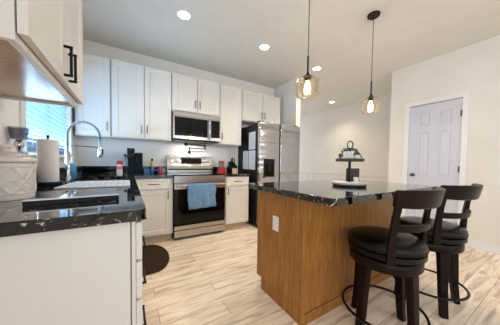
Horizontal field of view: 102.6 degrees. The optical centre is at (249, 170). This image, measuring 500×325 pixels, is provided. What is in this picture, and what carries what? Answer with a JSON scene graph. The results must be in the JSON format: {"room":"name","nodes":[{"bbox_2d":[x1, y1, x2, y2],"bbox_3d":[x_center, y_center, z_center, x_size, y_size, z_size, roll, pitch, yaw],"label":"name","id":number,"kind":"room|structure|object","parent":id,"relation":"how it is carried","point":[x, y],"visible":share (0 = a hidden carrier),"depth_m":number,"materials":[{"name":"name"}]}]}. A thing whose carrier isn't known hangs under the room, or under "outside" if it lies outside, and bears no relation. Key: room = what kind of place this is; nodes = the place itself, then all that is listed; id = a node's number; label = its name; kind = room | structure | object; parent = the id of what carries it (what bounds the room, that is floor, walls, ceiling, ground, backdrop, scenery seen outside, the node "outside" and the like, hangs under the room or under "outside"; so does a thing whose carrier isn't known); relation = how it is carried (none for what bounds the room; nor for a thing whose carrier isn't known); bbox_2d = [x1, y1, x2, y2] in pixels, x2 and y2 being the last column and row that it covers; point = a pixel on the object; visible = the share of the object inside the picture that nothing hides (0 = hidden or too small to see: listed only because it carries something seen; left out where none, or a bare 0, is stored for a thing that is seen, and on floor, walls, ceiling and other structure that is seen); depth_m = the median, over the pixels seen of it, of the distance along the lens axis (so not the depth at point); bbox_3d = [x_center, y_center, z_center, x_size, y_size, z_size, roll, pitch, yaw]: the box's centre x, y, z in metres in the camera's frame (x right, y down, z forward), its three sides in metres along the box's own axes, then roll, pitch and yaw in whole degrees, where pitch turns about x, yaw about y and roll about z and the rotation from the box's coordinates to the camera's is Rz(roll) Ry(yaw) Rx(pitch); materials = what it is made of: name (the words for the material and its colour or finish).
{"room":"kitchen","nodes":[
{"label":"kitchen","id":0,"kind":"room"},
{"bbox_2d":[13,139,24,152],"bbox_3d":[-1.344,-0.122,1.167,0.068,0.254,0.068,0,2,-31],"label":"candle holder","id":1,"kind":"object","parent":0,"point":[19,144],"visible":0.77,"depth_m":1.16,"materials":[{"name":"silver metal"}]},
{"bbox_2d":[0,99,77,168],"bbox_3d":[-0.571,-0.275,-0.314,0.120,2.724,7.220,0,2,-31],"label":"wall","id":2,"kind":"structure","parent":0,"point":[9,109],"depth_m":1.20,"materials":[{"name":"paint"}]},
{"bbox_2d":[0,0,83,107],"bbox_3d":[-0.947,-0.870,0.792,0.384,1.012,0.798,0,2,-31],"label":"upper cabinet","id":3,"kind":"object","parent":2,"relation":"attached to","point":[41,41],"visible":1,"depth_m":0.79,"materials":[{"name":"paint"}]},
{"bbox_2d":[19,101,74,157],"bbox_3d":[-1.821,-0.667,1.802,0.135,1.090,1.320,0,2,-31],"label":"window","id":4,"kind":"structure","parent":2,"relation":"in","point":[22,105],"depth_m":1.30,"materials":[{"name":"white"}]},
{"bbox_2d":[26,102,67,155],"bbox_3d":[-1.822,-0.648,1.802,0.054,1.004,1.188,0,2,-31],"label":"window blind","id":5,"kind":"object","parent":4,"relation":"attached to","point":[46,118],"visible":0.19,"depth_m":1.75,"materials":[{"name":"white plastic"}]},
{"bbox_2d":[36,166,165,179],"bbox_3d":[-1.155,0.039,1.847,1.109,0.106,2.697,0,2,-31],"label":"backsplash","id":6,"kind":"structure","parent":2,"relation":"attached to","point":[80,169],"depth_m":2.81,"materials":[{"name":"stone"}]},
{"bbox_2d":[77,39,273,172],"bbox_3d":[-0.894,-0.411,3.637,3.420,2.724,0.120,0,2,-31],"label":"wall","id":7,"kind":"structure","parent":0,"point":[113,149],"depth_m":3.17,"materials":[{"name":"paint"}]},
{"bbox_2d":[75,53,112,138],"bbox_3d":[-2.042,-0.948,2.637,0.365,1.012,0.360,0,2,-31],"label":"upper cabinet","id":8,"kind":"object","parent":7,"relation":"attached to","point":[96,109],"visible":0.78,"depth_m":2.53,"materials":[{"name":"paint"}]},
{"bbox_2d":[122,153,127,160],"bbox_3d":[-1.861,-0.200,2.987,0.070,0.115,0.006,0,2,-31],"label":"wall outlet","id":9,"kind":"object","parent":7,"relation":"attached to","point":[123,156],"visible":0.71,"depth_m":2.98,"materials":[{"name":"white plastic"}]},
{"bbox_2d":[111,58,171,142],"bbox_3d":[-1.560,-0.950,2.917,0.740,1.012,0.380,0,2,-31],"label":"upper cabinet","id":10,"kind":"object","parent":7,"relation":"attached to","point":[140,95],"visible":1,"depth_m":2.76,"materials":[{"name":"paint"}]},
{"bbox_2d":[184,143,205,153],"bbox_3d":[-0.945,-0.376,3.472,0.358,0.193,0.110,0,2,-31],"label":"pot filler","id":11,"kind":"object","parent":7,"relation":"attached to","point":[185,144],"visible":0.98,"depth_m":3.44,"materials":[{"name":"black metal"}]},
{"bbox_2d":[171,72,219,116],"bbox_3d":[-0.910,-1.179,3.289,0.750,0.560,0.400,0,2,-31],"label":"upper cabinet","id":12,"kind":"object","parent":7,"relation":"attached to","point":[189,94],"visible":0.91,"depth_m":3.12,"materials":[{"name":"paint"}]},
{"bbox_2d":[170,111,219,143],"bbox_3d":[-0.905,-0.672,3.284,0.740,0.422,0.447,0,2,-31],"label":"microwave","id":13,"kind":"object","parent":12,"relation":"attached to","point":[185,127],"visible":0.97,"depth_m":3.11,"materials":[{"name":"silver metal"}]},
{"bbox_2d":[213,167,227,171],"bbox_3d":[-0.516,-0.016,3.797,0.448,0.106,0.021,0,2,-31],"label":"backsplash","id":14,"kind":"structure","parent":7,"relation":"attached to","point":[215,169],"depth_m":3.72,"materials":[{"name":"stone"}]},
{"bbox_2d":[212,84,241,146],"bbox_3d":[-0.409,-0.956,3.613,0.430,1.012,0.380,0,2,-31],"label":"upper cabinet","id":15,"kind":"object","parent":7,"relation":"attached to","point":[230,98],"visible":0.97,"depth_m":3.48,"materials":[{"name":"paint"}]},
{"bbox_2d":[241,89,279,125],"bbox_3d":[0.161,-1.185,3.949,0.885,0.560,0.380,0,2,-31],"label":"upper cabinet","id":16,"kind":"object","parent":7,"relation":"attached to","point":[256,106],"visible":0.82,"depth_m":3.78,"materials":[{"name":"paint"}]},
{"bbox_2d":[274,78,300,126],"bbox_3d":[0.731,-0.404,4.148,0.110,2.724,0.690,0,2,-31],"label":"wall partition","id":17,"kind":"structure","parent":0,"point":[289,93],"depth_m":3.93,"materials":[{"name":"paint"}]},
{"bbox_2d":[82,0,499,117],"bbox_3d":[1.245,-1.744,2.466,6.120,0.080,10.400,0,2,-31],"label":"ceiling","id":18,"kind":"structure","parent":0,"point":[221,37],"depth_m":2.54,"materials":[{"name":"paint"}]},
{"bbox_2d":[176,9,191,20],"bbox_3d":[-0.733,-1.722,2.225,0.176,0.006,0.176,0,2,-31],"label":"recessed light","id":19,"kind":"object","parent":18,"relation":"in","point":[182,14],"visible":1,"depth_m":2.21,"materials":[{"name":"white"}]},
{"bbox_2d":[258,43,270,50],"bbox_3d":[0.203,-1.727,2.812,0.176,0.006,0.176,0,2,-31],"label":"recessed light","id":20,"kind":"object","parent":18,"relation":"in","point":[264,46],"visible":1,"depth_m":2.80,"materials":[{"name":"white plastic"}]},
{"bbox_2d":[303,0,312,93],"bbox_3d":[0.494,-1.155,1.685,0.202,1.065,0.202,0,2,-31],"label":"pendant light","id":21,"kind":"object","parent":18,"relation":"hanging from","point":[307,77],"visible":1,"depth_m":1.69,"materials":[{"name":"brown metal"}]},
{"bbox_2d":[312,66,321,70],"bbox_3d":[1.142,-1.733,3.417,0.176,0.006,0.176,0,2,-31],"label":"recessed light","id":22,"kind":"object","parent":18,"relation":"in","point":[316,68],"visible":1,"depth_m":3.41,"materials":[{"name":"white"}]},
{"bbox_2d":[366,10,379,110],"bbox_3d":[1.336,-1.162,2.195,0.202,1.060,0.202,0,2,-31],"label":"pendant light","id":23,"kind":"object","parent":18,"relation":"hanging from","point":[372,15],"visible":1,"depth_m":2.19,"materials":[{"name":"brown metal"}]},
{"bbox_2d":[142,222,499,324],"bbox_3d":[1.204,1.049,2.559,6.120,0.060,10.400,0,2,-31],"label":"floor","id":24,"kind":"structure","parent":0,"point":[213,278],"depth_m":1.70,"materials":[{"name":"brown wood"}]},
{"bbox_2d":[0,220,146,324],"bbox_3d":[-0.825,0.607,0.874,0.664,0.874,0.630,0,2,-31],"label":"base cabinet","id":25,"kind":"object","parent":24,"relation":"on","point":[92,275],"visible":0.71,"depth_m":0.65,"materials":[{"name":"white wood"}]},
{"bbox_2d":[135,178,172,242],"bbox_3d":[-1.422,0.531,2.899,0.475,0.874,0.660,0,2,-31],"label":"base cabinet","id":26,"kind":"object","parent":24,"relation":"on","point":[156,193],"visible":0.82,"depth_m":2.68,"materials":[{"name":"paint"}]},
{"bbox_2d":[142,244,168,276],"bbox_3d":[-1.118,0.987,2.286,0.355,0.012,0.779,0,2,-31],"label":"kitchen mat","id":27,"kind":"object","parent":24,"relation":"on","point":[155,258],"visible":0.82,"depth_m":2.23,"materials":[{"name":"brown fabric"}]},
{"bbox_2d":[167,155,224,238],"bbox_3d":[-0.858,0.367,3.179,0.764,1.199,0.698,0,2,-31],"label":"stove","id":28,"kind":"object","parent":24,"relation":"on","point":[185,170],"visible":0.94,"depth_m":2.99,"materials":[{"name":"silver metal"}]},
{"bbox_2d":[168,172,224,175],"bbox_3d":[-0.872,0.057,3.199,0.764,0.018,0.625,0,2,-31],"label":"cooktop","id":29,"kind":"object","parent":28,"relation":"in","point":[172,173],"depth_m":3.07,"materials":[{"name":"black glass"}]},
{"bbox_2d":[187,183,215,209],"bbox_3d":[-0.690,0.366,2.883,0.416,0.356,0.062,0,2,-31],"label":"dish towel","id":30,"kind":"object","parent":28,"relation":"hanging from","point":[202,195],"visible":1,"depth_m":2.86,"materials":[{"name":"blue fabric"}]},
{"bbox_2d":[224,176,248,228],"bbox_3d":[-0.360,0.525,3.542,0.443,0.874,0.660,0,2,-31],"label":"base cabinet","id":31,"kind":"object","parent":24,"relation":"on","point":[236,188],"visible":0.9,"depth_m":3.29,"materials":[{"name":"paint"}]},
{"bbox_2d":[213,172,249,176],"bbox_3d":[-0.358,0.068,3.536,0.448,0.040,0.637,0,2,-31],"label":"countertop","id":32,"kind":"structure","parent":31,"relation":"on","point":[227,174],"depth_m":3.31,"materials":[{"name":"black stone"}]},
{"bbox_2d":[218,161,224,172],"bbox_3d":[-0.495,-0.058,3.478,0.105,0.210,0.110,0,2,-31],"label":"canister","id":33,"kind":"object","parent":32,"relation":"on","point":[221,169],"visible":0.82,"depth_m":3.44,"materials":[{"name":"red plastic"}]},
{"bbox_2d":[228,158,236,172],"bbox_3d":[-0.313,-0.093,3.630,0.105,0.277,0.177,0,2,-31],"label":"knife block","id":34,"kind":"object","parent":32,"relation":"on","point":[232,167],"visible":0.94,"depth_m":3.59,"materials":[{"name":"black wood"}]},
{"bbox_2d":[238,121,299,226],"bbox_3d":[0.356,0.063,3.844,0.908,1.800,0.795,0,2,-31],"label":"refrigerator","id":35,"kind":"object","parent":24,"relation":"on","point":[277,146],"visible":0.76,"depth_m":3.50,"materials":[{"name":"silver metal"}]},
{"bbox_2d":[243,151,248,168],"bbox_3d":[-0.079,-0.189,3.678,0.003,0.330,0.200,0,2,-31],"label":"paper sheet","id":36,"kind":"object","parent":35,"relation":"attached to","point":[245,153],"visible":1,"depth_m":3.68,"materials":[{"name":"white paper"}]},
{"bbox_2d":[249,150,254,169],"bbox_3d":[0.035,-0.181,3.490,0.003,0.330,0.200,0,2,-31],"label":"paper sheet","id":37,"kind":"object","parent":35,"relation":"attached to","point":[251,153],"visible":1,"depth_m":3.48,"materials":[{"name":"white paper"}]},
{"bbox_2d":[249,131,254,149],"bbox_3d":[0.035,-0.516,3.488,0.003,0.300,0.210,0,2,-31],"label":"paper sheet","id":38,"kind":"object","parent":35,"relation":"attached to","point":[251,134],"visible":1,"depth_m":3.49,"materials":[{"name":"white paper"}]},
{"bbox_2d":[257,190,393,324],"bbox_3d":[0.738,0.596,1.908,1.286,0.874,0.608,0,2,-31],"label":"kitchen island","id":39,"kind":"object","parent":24,"relation":"on","point":[305,264],"visible":0.61,"depth_m":1.49,"materials":[{"name":"brown wood"}]},
{"bbox_2d":[273,215,278,231],"bbox_3d":[0.200,0.414,1.562,0.006,0.115,0.070,0,2,-31],"label":"outlet plate","id":40,"kind":"object","parent":39,"relation":"attached to","point":[275,217],"depth_m":1.56,"materials":[{"name":"white plastic"}]},
{"bbox_2d":[248,179,433,205],"bbox_3d":[0.808,0.145,1.750,1.427,0.040,0.869,0,2,-31],"label":"island countertop","id":41,"kind":"structure","parent":39,"relation":"on","point":[324,192],"depth_m":1.38,"materials":[{"name":"black stone"}]},
{"bbox_2d":[332,141,366,186],"bbox_3d":[0.825,-0.059,1.659,0.264,0.373,0.264,0,2,-31],"label":"tiered tray","id":42,"kind":"object","parent":41,"relation":"on","point":[349,160],"visible":0.95,"depth_m":1.60,"materials":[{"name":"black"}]},
{"bbox_2d":[343,151,351,157],"bbox_3d":[0.791,-0.118,1.627,0.064,0.068,0.064,0,2,-31],"label":"mug","id":43,"kind":"object","parent":42,"relation":"on","point":[346,154],"visible":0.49,"depth_m":1.60,"materials":[{"name":"white ceramic"}]},
{"bbox_2d":[338,148,361,157],"bbox_3d":[0.827,-0.140,1.656,0.193,0.097,0.053,1,2,-3],"label":"leaf garland","id":44,"kind":"object","parent":42,"relation":"on","point":[345,149],"visible":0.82,"depth_m":1.65,"materials":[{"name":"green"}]},
{"bbox_2d":[346,168,358,181],"bbox_3d":[0.879,0.039,1.715,0.110,0.112,0.014,1,2,0],"label":"picture frame","id":45,"kind":"object","parent":42,"relation":"on","point":[354,171],"visible":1,"depth_m":1.71,"materials":[{"name":"brown wood"}]},
{"bbox_2d":[353,153,360,157],"bbox_3d":[0.884,-0.112,1.658,0.054,0.056,0.054,0,2,-31],"label":"candle jar","id":46,"kind":"object","parent":42,"relation":"on","point":[355,155],"visible":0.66,"depth_m":1.64,"materials":[{"name":"white glass"}]},
{"bbox_2d":[341,186,445,324],"bbox_3d":[0.890,0.575,1.311,0.504,0.960,0.518,0,2,-29],"label":"bar stool","id":47,"kind":"object","parent":24,"relation":"on","point":[393,251],"visible":1,"depth_m":1.16,"materials":[{"name":"black leather"}]},
{"bbox_2d":[392,183,483,318],"bbox_3d":[1.454,0.573,1.616,0.504,0.960,0.518,0,2,-24],"label":"bar stool","id":48,"kind":"object","parent":24,"relation":"on","point":[447,239],"visible":0.7,"depth_m":1.44,"materials":[{"name":"brown wood"}]},
{"bbox_3d":[-1.522,0.558,2.025,0.663,0.874,2.053,0,2,-31],"label":"base cabinet","id":49,"kind":"object","parent":24,"relation":"on","visible":0},
{"bbox_2d":[0,173,172,236],"bbox_3d":[-1.153,0.113,1.843,1.109,0.040,2.712,0,2,-31],"label":"countertop","id":50,"kind":"structure","parent":49,"relation":"on","point":[15,219],"depth_m":0.71,"materials":[{"name":"black stone"}]},
{"bbox_2d":[0,143,37,201],"bbox_3d":[-1.075,0.004,0.878,0.202,0.242,0.202,0,2,-31],"label":"ceramic canister","id":51,"kind":"object","parent":50,"relation":"on","point":[18,181],"visible":1,"depth_m":0.85,"materials":[{"name":"beige ceramic"}]},
{"bbox_2d":[36,135,63,186],"bbox_3d":[-1.364,-0.066,1.355,0.148,0.342,0.148,0,2,-31],"label":"paper towel holder","id":52,"kind":"object","parent":50,"relation":"on","point":[47,149],"visible":0.93,"depth_m":1.32,"materials":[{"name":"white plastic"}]},
{"bbox_2d":[22,193,118,206],"bbox_3d":[-0.722,0.120,0.832,0.297,0.023,0.034,-1,2,-37],"label":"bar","id":53,"kind":"object","parent":50,"relation":"on","point":[101,197],"visible":1,"depth_m":0.81,"materials":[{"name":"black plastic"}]},
{"bbox_2d":[70,157,76,177],"bbox_3d":[-1.754,-0.024,1.975,0.068,0.206,0.050,0,2,-31],"label":"soap bottle","id":54,"kind":"object","parent":50,"relation":"on","point":[73,167],"visible":0.7,"depth_m":1.97,"materials":[{"name":"blue plastic"}]},
{"bbox_2d":[63,120,102,178],"bbox_3d":[-1.600,-0.199,1.927,0.304,0.564,0.093,0,2,-31],"label":"faucet","id":55,"kind":"object","parent":50,"relation":"on","point":[100,150],"visible":1,"depth_m":1.89,"materials":[{"name":"silver metal"}]},
{"bbox_2d":[54,180,129,188],"bbox_3d":[-1.117,0.099,1.483,0.393,0.011,0.470,0,2,-31],"label":"drying rack","id":56,"kind":"object","parent":50,"relation":"on","point":[113,183],"visible":1,"depth_m":1.39,"materials":[{"name":"white plastic"}]},
{"bbox_2d":[82,179,124,180],"bbox_3d":[-1.488,0.227,2.006,0.434,0.208,0.764,0,2,-31],"label":"sink","id":57,"kind":"object","parent":50,"relation":"in","point":[117,179],"visible":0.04,"depth_m":2.30,"materials":[{"name":"silver metal"}]},
{"bbox_2d":[116,161,122,174],"bbox_3d":[-1.669,-0.032,2.564,0.070,0.186,0.070,0,2,-31],"label":"shaker","id":58,"kind":"object","parent":50,"relation":"on","point":[119,164],"visible":0.95,"depth_m":2.54,"materials":[{"name":"white plastic"}]},
{"bbox_2d":[127,148,142,174],"bbox_3d":[-1.595,-0.121,2.776,0.183,0.350,0.308,0,2,-31],"label":"coffee maker","id":59,"kind":"object","parent":50,"relation":"on","point":[135,160],"visible":1,"depth_m":2.70,"materials":[{"name":"black plastic"}]},
{"bbox_2d":[143,169,149,173],"bbox_3d":[-1.524,0.018,2.953,0.084,0.064,0.074,0,2,-31],"label":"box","id":60,"kind":"object","parent":50,"relation":"on","point":[145,171],"visible":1,"depth_m":2.93,"materials":[{"name":"blue"}]},
{"bbox_2d":[150,159,153,173],"bbox_3d":[-1.483,-0.065,3.038,0.060,0.226,0.060,0,2,-31],"label":"oil bottle","id":61,"kind":"object","parent":50,"relation":"on","point":[152,162],"visible":1,"depth_m":3.02,"materials":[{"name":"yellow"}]},
{"bbox_2d":[157,168,164,173],"bbox_3d":[-1.364,0.006,3.060,0.098,0.086,0.080,1,2,2],"label":"mug","id":62,"kind":"object","parent":50,"relation":"on","point":[160,170],"visible":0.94,"depth_m":3.03,"materials":[{"name":"red ceramic"}]},
{"bbox_2d":[299,95,390,181],"bbox_3d":[2.278,-0.454,6.328,0.120,2.724,4.960,0,2,-31],"label":"wall","id":63,"kind":"structure","parent":0,"point":[323,135],"depth_m":5.58,"materials":[{"name":"paint"}]},
{"bbox_2d":[299,171,387,176],"bbox_3d":[2.240,0.073,6.257,0.022,0.045,4.840,0,2,-31],"label":"trim","id":64,"kind":"structure","parent":63,"relation":"attached to","point":[299,171],"depth_m":5.64,"materials":[{"name":"white"}]},
{"bbox_2d":[300,174,387,180],"bbox_3d":[2.361,0.444,6.071,0.012,0.550,3.950,0,2,-31],"label":"trim","id":65,"kind":"structure","parent":63,"relation":"attached to","point":[300,174],"depth_m":5.66,"materials":[{"name":"white"}]},
{"bbox_2d":[388,35,499,245],"bbox_3d":[3.883,-0.262,1.284,0.100,2.724,5.340,0,2,-31],"label":"wall","id":66,"kind":"structure","parent":0,"point":[475,68],"depth_m":2.67,"materials":[{"name":"paint"}]},
{"bbox_2d":[401,91,470,224],"bbox_3d":[2.777,-0.030,3.058,0.158,2.110,0.742,0,2,-31],"label":"door","id":67,"kind":"structure","parent":66,"relation":"in","point":[436,134],"depth_m":2.99,"materials":[{"name":"white paint"}]},
{"bbox_2d":[465,239,499,254],"bbox_3d":[3.789,1.042,1.340,0.015,0.112,5.240,0,2,-31],"label":"baseboard","id":68,"kind":"structure","parent":66,"relation":"attached to","point":[491,248],"depth_m":2.59,"materials":[{"name":"white"}]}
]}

